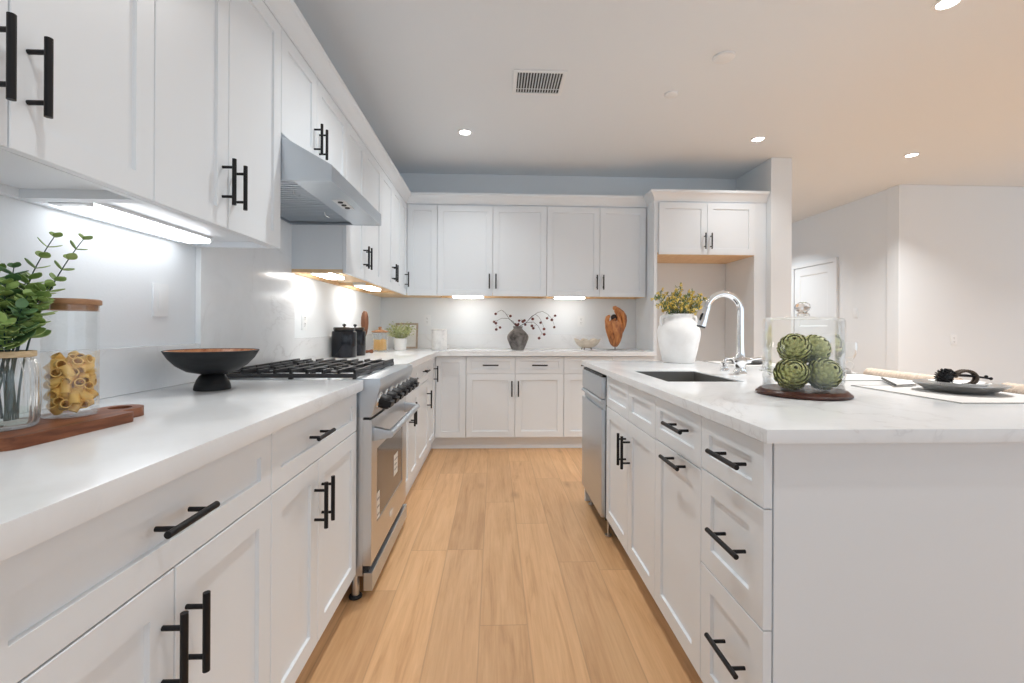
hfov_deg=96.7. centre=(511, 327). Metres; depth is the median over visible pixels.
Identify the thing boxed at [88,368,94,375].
rigatoni
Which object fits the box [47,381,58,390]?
rigatoni
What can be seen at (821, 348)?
artichoke
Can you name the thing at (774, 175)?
wall
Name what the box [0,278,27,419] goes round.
stem
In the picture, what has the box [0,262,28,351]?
stem
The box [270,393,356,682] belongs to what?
base cabinet
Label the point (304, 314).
wall outlet
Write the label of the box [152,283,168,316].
light switch
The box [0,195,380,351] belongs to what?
wall
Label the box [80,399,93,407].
rigatoni
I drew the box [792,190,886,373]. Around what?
wall
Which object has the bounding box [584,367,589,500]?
panel
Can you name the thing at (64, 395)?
rigatoni
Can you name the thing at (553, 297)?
light
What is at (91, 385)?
rigatoni
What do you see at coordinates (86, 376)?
rigatoni
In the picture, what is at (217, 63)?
upper cabinet
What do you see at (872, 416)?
countertop
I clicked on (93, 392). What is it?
rigatoni
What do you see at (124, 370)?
backsplash strip
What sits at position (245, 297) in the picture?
backsplash slab
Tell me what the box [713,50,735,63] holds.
smoke detector
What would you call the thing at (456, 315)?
wall
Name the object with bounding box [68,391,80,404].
rigatoni
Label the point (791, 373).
artichoke
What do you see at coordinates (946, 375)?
ring
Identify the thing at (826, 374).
artichoke
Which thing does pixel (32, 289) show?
stem
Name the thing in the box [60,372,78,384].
rigatoni
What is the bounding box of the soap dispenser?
[720,357,733,370]
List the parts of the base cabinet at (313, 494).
door, drawer, handle, handle, handle, door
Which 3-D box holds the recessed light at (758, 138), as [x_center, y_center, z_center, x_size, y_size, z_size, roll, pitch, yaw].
[2.084,-1.597,3.854,0.126,0.006,0.126,0,0,-2]
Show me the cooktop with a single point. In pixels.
(254, 372)
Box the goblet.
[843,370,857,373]
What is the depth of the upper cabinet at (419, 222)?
4.42 m
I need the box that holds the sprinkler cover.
[664,91,677,98]
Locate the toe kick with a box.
[406,437,581,495]
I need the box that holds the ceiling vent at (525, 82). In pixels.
[512,69,567,95]
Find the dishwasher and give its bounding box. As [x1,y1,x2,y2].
[582,367,616,536]
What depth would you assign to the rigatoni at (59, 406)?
0.95 m
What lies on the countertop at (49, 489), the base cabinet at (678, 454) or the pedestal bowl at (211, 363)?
the pedestal bowl at (211, 363)
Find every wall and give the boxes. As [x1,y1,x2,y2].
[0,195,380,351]
[381,173,735,360]
[736,158,791,362]
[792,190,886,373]
[886,185,1023,384]
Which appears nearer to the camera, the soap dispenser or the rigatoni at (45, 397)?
the rigatoni at (45, 397)
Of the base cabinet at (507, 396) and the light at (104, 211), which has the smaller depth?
the light at (104, 211)
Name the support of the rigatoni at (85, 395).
in the pasta jar at (60, 304)
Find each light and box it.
[48,202,211,242]
[310,273,344,279]
[353,282,380,290]
[452,296,483,297]
[457,129,472,135]
[553,297,585,298]
[750,136,766,141]
[903,152,920,157]
[931,0,963,11]
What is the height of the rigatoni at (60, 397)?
0.021 m
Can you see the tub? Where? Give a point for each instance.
(605, 377)
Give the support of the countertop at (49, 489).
on the base cabinet at (170, 583)
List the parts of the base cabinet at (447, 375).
door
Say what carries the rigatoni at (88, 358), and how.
in the pasta jar at (60, 304)
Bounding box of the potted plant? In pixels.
[386,321,416,349]
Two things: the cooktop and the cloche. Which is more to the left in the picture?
the cooktop
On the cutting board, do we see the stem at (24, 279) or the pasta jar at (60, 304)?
the pasta jar at (60, 304)
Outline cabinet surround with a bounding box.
[636,201,765,360]
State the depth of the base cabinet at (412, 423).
3.02 m
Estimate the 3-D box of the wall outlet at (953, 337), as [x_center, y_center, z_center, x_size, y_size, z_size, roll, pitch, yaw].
[4.916,0.134,5.061,0.072,0.116,0.008,0,0,-2]
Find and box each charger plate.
[728,357,770,363]
[912,379,1011,393]
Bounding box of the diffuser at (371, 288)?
[356,286,379,290]
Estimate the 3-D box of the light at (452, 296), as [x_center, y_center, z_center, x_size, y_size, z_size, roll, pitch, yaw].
[-0.435,-0.309,4.521,0.320,0.026,0.070,0,0,-2]
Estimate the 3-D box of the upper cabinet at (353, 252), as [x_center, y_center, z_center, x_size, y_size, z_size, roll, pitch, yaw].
[-1.106,-0.763,3.009,0.368,0.893,0.809,0,0,-2]
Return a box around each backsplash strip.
[0,344,199,415]
[294,334,635,359]
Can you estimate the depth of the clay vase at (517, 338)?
4.41 m
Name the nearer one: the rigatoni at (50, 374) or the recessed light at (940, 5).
the rigatoni at (50, 374)
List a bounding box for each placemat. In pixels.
[704,361,776,366]
[760,370,906,380]
[851,385,1023,403]
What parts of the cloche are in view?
glass knob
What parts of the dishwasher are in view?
handle, door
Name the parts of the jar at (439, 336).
lid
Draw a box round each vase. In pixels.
[0,350,41,431]
[507,326,527,349]
[657,314,700,362]
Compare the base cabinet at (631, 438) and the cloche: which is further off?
the base cabinet at (631, 438)
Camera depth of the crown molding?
4.24 m
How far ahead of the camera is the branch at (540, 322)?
4.45 m
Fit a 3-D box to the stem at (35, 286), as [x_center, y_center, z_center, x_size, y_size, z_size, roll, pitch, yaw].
[-0.937,0.042,0.887,0.056,0.263,0.064,0,0,-26]
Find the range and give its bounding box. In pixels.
[224,358,419,600]
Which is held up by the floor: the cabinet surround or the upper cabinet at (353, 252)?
the cabinet surround
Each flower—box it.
[650,293,671,313]
[656,287,671,310]
[657,300,675,314]
[665,291,676,313]
[667,296,681,313]
[670,283,681,313]
[672,289,682,311]
[676,295,689,313]
[678,292,692,313]
[683,289,694,311]
[684,295,698,313]
[684,296,702,313]
[687,293,706,314]
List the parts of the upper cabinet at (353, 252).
panel, door, handle, handle, door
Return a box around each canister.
[331,324,356,357]
[353,324,365,355]
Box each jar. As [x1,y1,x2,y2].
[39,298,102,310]
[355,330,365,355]
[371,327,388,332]
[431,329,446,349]
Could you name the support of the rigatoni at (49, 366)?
in the pasta jar at (60, 304)
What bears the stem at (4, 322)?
in the ribbed vase at (34, 411)
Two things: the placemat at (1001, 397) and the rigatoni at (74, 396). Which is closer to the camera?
the rigatoni at (74, 396)
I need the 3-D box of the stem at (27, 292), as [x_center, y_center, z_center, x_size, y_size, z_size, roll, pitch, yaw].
[-0.935,0.050,0.853,0.075,0.248,0.055,0,0,-37]
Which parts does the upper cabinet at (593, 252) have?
door, panel, door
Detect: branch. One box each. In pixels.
[493,318,515,330]
[520,322,545,339]
[524,314,544,329]
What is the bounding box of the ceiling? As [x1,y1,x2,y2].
[294,0,1023,222]
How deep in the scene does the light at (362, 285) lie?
3.51 m
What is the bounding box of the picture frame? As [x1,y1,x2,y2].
[395,323,417,347]
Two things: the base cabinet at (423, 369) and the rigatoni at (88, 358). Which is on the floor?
the base cabinet at (423, 369)
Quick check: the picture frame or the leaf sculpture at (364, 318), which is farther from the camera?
the picture frame
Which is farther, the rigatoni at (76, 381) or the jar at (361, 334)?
the jar at (361, 334)
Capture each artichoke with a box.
[773,357,810,389]
[776,333,812,361]
[805,334,831,362]
[807,358,843,389]
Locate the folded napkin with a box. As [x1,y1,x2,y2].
[881,377,915,386]
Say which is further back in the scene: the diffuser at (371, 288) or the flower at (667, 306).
the diffuser at (371, 288)
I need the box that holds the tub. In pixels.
[604,376,607,520]
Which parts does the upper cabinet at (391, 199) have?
panel, door, handle, door, handle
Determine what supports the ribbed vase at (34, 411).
on the cutting board
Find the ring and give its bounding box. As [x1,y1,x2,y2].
[933,368,992,383]
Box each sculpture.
[361,311,368,334]
[605,306,626,350]
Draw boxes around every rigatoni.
[43,358,62,371]
[43,390,49,400]
[44,372,56,381]
[46,401,62,414]
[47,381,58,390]
[47,387,62,398]
[47,396,64,404]
[48,375,66,386]
[49,368,61,377]
[51,352,65,358]
[53,360,66,368]
[57,399,71,409]
[59,363,75,376]
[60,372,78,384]
[60,380,72,392]
[61,393,67,399]
[65,354,77,363]
[67,399,83,412]
[68,351,78,354]
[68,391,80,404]
[70,357,83,370]
[72,386,82,391]
[74,378,85,388]
[76,362,94,373]
[78,372,89,383]
[79,389,93,402]
[80,354,93,362]
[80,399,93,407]
[83,381,93,390]
[85,374,95,386]
[86,389,98,402]
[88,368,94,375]
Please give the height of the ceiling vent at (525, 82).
0.008 m
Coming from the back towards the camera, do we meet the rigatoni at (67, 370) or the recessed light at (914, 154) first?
the recessed light at (914, 154)
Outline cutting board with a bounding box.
[0,404,143,451]
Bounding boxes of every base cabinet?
[0,434,270,682]
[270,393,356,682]
[406,366,418,489]
[418,361,431,467]
[428,356,465,448]
[466,356,563,437]
[563,356,654,436]
[606,376,656,599]
[655,397,702,677]
[701,416,771,682]
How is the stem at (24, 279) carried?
in the ribbed vase at (34, 411)
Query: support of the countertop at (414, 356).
on the base cabinet at (447, 375)
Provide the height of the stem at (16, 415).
0.210 m
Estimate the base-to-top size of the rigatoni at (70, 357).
0.032 m
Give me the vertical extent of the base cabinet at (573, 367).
0.754 m
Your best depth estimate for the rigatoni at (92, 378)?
1.00 m
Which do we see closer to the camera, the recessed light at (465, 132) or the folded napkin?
the folded napkin
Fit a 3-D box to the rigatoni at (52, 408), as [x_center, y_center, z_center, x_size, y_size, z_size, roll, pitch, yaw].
[-0.962,0.169,0.958,0.018,0.032,0.032,0,0,-16]
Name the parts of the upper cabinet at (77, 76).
door, handle, handle, panel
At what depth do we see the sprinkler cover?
3.10 m
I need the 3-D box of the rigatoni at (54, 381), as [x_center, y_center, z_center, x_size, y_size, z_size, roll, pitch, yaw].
[-0.953,0.111,0.957,0.032,0.028,0.018,0,0,-31]
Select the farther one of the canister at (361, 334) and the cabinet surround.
the cabinet surround
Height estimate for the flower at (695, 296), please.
0.250 m
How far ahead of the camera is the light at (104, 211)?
1.35 m
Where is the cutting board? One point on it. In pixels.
(50, 427)
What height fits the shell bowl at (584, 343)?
0.111 m
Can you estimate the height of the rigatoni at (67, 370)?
0.032 m
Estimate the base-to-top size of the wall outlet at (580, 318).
0.116 m
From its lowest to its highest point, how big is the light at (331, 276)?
0.026 m
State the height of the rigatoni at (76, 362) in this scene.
0.031 m
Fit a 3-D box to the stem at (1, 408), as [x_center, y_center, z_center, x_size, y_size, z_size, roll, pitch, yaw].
[-0.996,0.050,0.839,0.058,0.248,0.070,0,0,-2]
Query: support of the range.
on the floor
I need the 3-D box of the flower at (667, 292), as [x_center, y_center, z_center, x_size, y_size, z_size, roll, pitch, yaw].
[1.035,-0.108,2.957,0.100,0.258,0.078,0,0,-9]
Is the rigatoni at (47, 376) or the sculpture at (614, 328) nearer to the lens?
the rigatoni at (47, 376)
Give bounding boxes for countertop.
[0,380,362,561]
[313,348,655,367]
[582,361,1023,443]
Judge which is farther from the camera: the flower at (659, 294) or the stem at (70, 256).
the flower at (659, 294)
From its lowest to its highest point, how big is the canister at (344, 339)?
0.240 m
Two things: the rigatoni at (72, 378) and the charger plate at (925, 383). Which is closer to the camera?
the rigatoni at (72, 378)
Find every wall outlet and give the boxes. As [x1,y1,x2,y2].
[301,312,306,329]
[424,315,430,325]
[578,316,583,326]
[950,335,956,344]
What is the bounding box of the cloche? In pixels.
[755,302,853,400]
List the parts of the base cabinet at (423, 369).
door, drawer, handle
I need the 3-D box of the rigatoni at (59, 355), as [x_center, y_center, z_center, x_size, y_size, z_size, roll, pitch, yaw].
[-0.982,0.069,0.988,0.019,0.032,0.031,0,0,17]
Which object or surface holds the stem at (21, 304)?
in the ribbed vase at (34, 411)
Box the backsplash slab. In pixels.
[195,219,294,374]
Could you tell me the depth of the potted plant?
4.30 m
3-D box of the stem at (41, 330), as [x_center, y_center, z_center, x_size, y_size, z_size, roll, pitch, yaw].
[-0.926,0.054,0.870,0.061,0.240,0.050,0,0,-29]
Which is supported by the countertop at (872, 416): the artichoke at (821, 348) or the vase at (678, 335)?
the vase at (678, 335)
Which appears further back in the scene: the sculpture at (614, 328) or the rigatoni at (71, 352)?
the sculpture at (614, 328)
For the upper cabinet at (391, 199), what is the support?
attached to the wall at (119, 267)
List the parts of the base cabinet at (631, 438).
door, drawer, handle, handle, door, drawer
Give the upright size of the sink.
0.247 m
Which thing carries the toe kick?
on the floor
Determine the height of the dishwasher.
0.878 m
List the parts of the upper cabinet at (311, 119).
door, handle, handle, door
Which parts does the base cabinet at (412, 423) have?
door, drawer, handle, door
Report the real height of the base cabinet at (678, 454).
0.767 m
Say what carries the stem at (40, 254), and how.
in the ribbed vase at (34, 411)
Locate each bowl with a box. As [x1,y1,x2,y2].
[161,348,259,391]
[574,338,600,349]
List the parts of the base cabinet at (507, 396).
drawer, door, handle, drawer, door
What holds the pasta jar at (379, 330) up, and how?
on the countertop at (414, 356)
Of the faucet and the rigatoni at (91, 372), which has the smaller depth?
the rigatoni at (91, 372)
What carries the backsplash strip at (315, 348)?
attached to the wall at (456, 315)
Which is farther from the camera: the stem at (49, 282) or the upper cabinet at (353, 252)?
the upper cabinet at (353, 252)
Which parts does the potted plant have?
pot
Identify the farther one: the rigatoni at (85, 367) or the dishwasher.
the dishwasher
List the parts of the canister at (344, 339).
lid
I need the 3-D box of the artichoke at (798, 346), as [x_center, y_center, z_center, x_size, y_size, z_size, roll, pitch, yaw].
[0.935,0.069,1.506,0.102,0.103,0.102,0,0,-2]
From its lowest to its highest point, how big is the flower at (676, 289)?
0.317 m
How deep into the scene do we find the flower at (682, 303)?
2.85 m
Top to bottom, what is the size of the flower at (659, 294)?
0.246 m
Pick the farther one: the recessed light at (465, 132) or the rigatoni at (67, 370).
the recessed light at (465, 132)
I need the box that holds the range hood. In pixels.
[280,136,380,225]
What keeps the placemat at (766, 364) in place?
on the countertop at (872, 416)
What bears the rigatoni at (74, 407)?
in the pasta jar at (60, 304)
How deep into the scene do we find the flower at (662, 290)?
2.97 m
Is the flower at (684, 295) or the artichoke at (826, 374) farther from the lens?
the flower at (684, 295)
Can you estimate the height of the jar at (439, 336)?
0.202 m
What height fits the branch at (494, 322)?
0.211 m
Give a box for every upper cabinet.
[0,0,153,201]
[22,0,280,247]
[281,28,346,178]
[292,121,381,285]
[341,170,400,292]
[368,197,439,297]
[437,204,546,298]
[543,206,645,298]
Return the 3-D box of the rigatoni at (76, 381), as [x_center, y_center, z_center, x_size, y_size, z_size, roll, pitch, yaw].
[-0.926,0.120,0.974,0.032,0.028,0.019,0,0,45]
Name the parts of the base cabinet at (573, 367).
door, drawer, drawer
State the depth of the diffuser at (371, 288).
3.61 m
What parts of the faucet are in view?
lever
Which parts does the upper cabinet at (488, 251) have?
door, panel, handle, door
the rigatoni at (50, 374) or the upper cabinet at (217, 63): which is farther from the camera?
the upper cabinet at (217, 63)
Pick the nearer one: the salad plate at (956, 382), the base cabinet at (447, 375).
the salad plate at (956, 382)
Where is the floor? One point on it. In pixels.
(499, 568)
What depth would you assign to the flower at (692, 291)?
2.93 m
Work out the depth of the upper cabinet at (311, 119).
2.08 m
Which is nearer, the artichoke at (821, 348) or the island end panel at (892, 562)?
the island end panel at (892, 562)
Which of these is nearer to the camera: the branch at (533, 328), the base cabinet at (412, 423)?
the base cabinet at (412, 423)
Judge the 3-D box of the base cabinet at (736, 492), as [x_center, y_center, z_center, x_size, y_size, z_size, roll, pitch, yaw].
[0.831,0.635,1.175,0.642,0.767,0.304,0,0,-2]
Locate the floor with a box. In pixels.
[295,448,702,682]
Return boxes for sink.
[639,372,738,381]
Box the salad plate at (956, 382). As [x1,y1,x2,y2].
[928,379,991,386]
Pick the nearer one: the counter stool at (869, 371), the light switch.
the light switch
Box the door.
[791,257,837,364]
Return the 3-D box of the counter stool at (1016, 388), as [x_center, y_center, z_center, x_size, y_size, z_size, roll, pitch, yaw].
[1.886,0.667,1.415,0.446,0.944,0.448,0,0,-2]
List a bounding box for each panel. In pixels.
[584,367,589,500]
[771,442,1023,682]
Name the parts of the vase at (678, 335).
handle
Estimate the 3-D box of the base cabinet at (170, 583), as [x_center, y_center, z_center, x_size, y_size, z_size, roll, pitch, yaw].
[-0.874,0.634,0.801,0.642,0.754,0.674,0,0,-2]
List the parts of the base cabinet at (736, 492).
handle, handle, handle, drawer, drawer, drawer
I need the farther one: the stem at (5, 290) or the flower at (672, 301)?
the flower at (672, 301)
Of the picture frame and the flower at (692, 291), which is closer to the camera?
the flower at (692, 291)
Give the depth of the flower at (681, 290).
2.99 m
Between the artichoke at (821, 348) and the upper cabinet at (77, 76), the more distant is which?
the artichoke at (821, 348)
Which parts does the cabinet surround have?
panel, door, handle, panel, door, panel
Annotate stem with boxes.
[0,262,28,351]
[0,263,11,420]
[0,273,43,367]
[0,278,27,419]
[0,279,56,388]
[0,289,38,377]
[0,298,39,405]
[0,311,29,417]
[0,370,18,418]
[0,396,2,418]
[3,295,51,420]
[6,231,62,420]
[7,288,40,350]
[8,284,55,420]
[17,233,92,414]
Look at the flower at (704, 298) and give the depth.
2.91 m
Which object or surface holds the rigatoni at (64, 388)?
in the pasta jar at (60, 304)
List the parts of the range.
oven door, control panel, kick plate, knob, knob, handle, knob, knob, knob, knob, knob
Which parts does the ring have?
stem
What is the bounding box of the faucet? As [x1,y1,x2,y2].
[697,289,761,374]
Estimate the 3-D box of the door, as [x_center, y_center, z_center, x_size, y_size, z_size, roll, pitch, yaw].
[4.210,0.110,6.411,0.084,2.080,0.912,0,0,-2]
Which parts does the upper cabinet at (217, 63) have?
panel, door, handle, handle, door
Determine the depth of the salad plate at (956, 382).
1.54 m
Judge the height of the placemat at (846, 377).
0.003 m
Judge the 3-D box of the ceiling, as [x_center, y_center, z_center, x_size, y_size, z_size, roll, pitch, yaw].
[3.312,-1.644,2.531,9.600,0.100,13.200,0,0,-2]
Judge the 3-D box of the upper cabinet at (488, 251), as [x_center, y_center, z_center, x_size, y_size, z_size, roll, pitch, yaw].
[-0.198,-0.758,4.588,1.069,0.893,0.368,0,0,-2]
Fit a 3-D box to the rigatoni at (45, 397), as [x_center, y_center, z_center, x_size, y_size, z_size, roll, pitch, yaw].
[-0.973,0.141,0.962,0.032,0.028,0.019,0,0,28]
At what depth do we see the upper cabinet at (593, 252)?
4.49 m
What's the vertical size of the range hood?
0.193 m
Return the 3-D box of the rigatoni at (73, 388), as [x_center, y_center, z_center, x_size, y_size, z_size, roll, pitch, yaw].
[-0.937,0.134,0.976,0.029,0.022,0.019,0,0,-33]
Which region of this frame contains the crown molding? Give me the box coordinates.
[262,0,769,207]
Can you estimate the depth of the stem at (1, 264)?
0.85 m
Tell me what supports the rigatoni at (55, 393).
in the pasta jar at (60, 304)
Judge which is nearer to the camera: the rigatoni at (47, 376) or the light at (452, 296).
the rigatoni at (47, 376)
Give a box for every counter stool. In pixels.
[863,368,962,379]
[1001,383,1023,393]
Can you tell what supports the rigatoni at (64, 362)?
in the pasta jar at (60, 304)
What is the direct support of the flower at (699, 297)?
in the vase at (678, 335)
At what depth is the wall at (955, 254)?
5.07 m
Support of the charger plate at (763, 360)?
on the placemat at (766, 364)
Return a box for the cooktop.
[229,365,390,379]
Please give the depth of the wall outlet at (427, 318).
4.75 m
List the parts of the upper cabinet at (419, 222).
door, panel, door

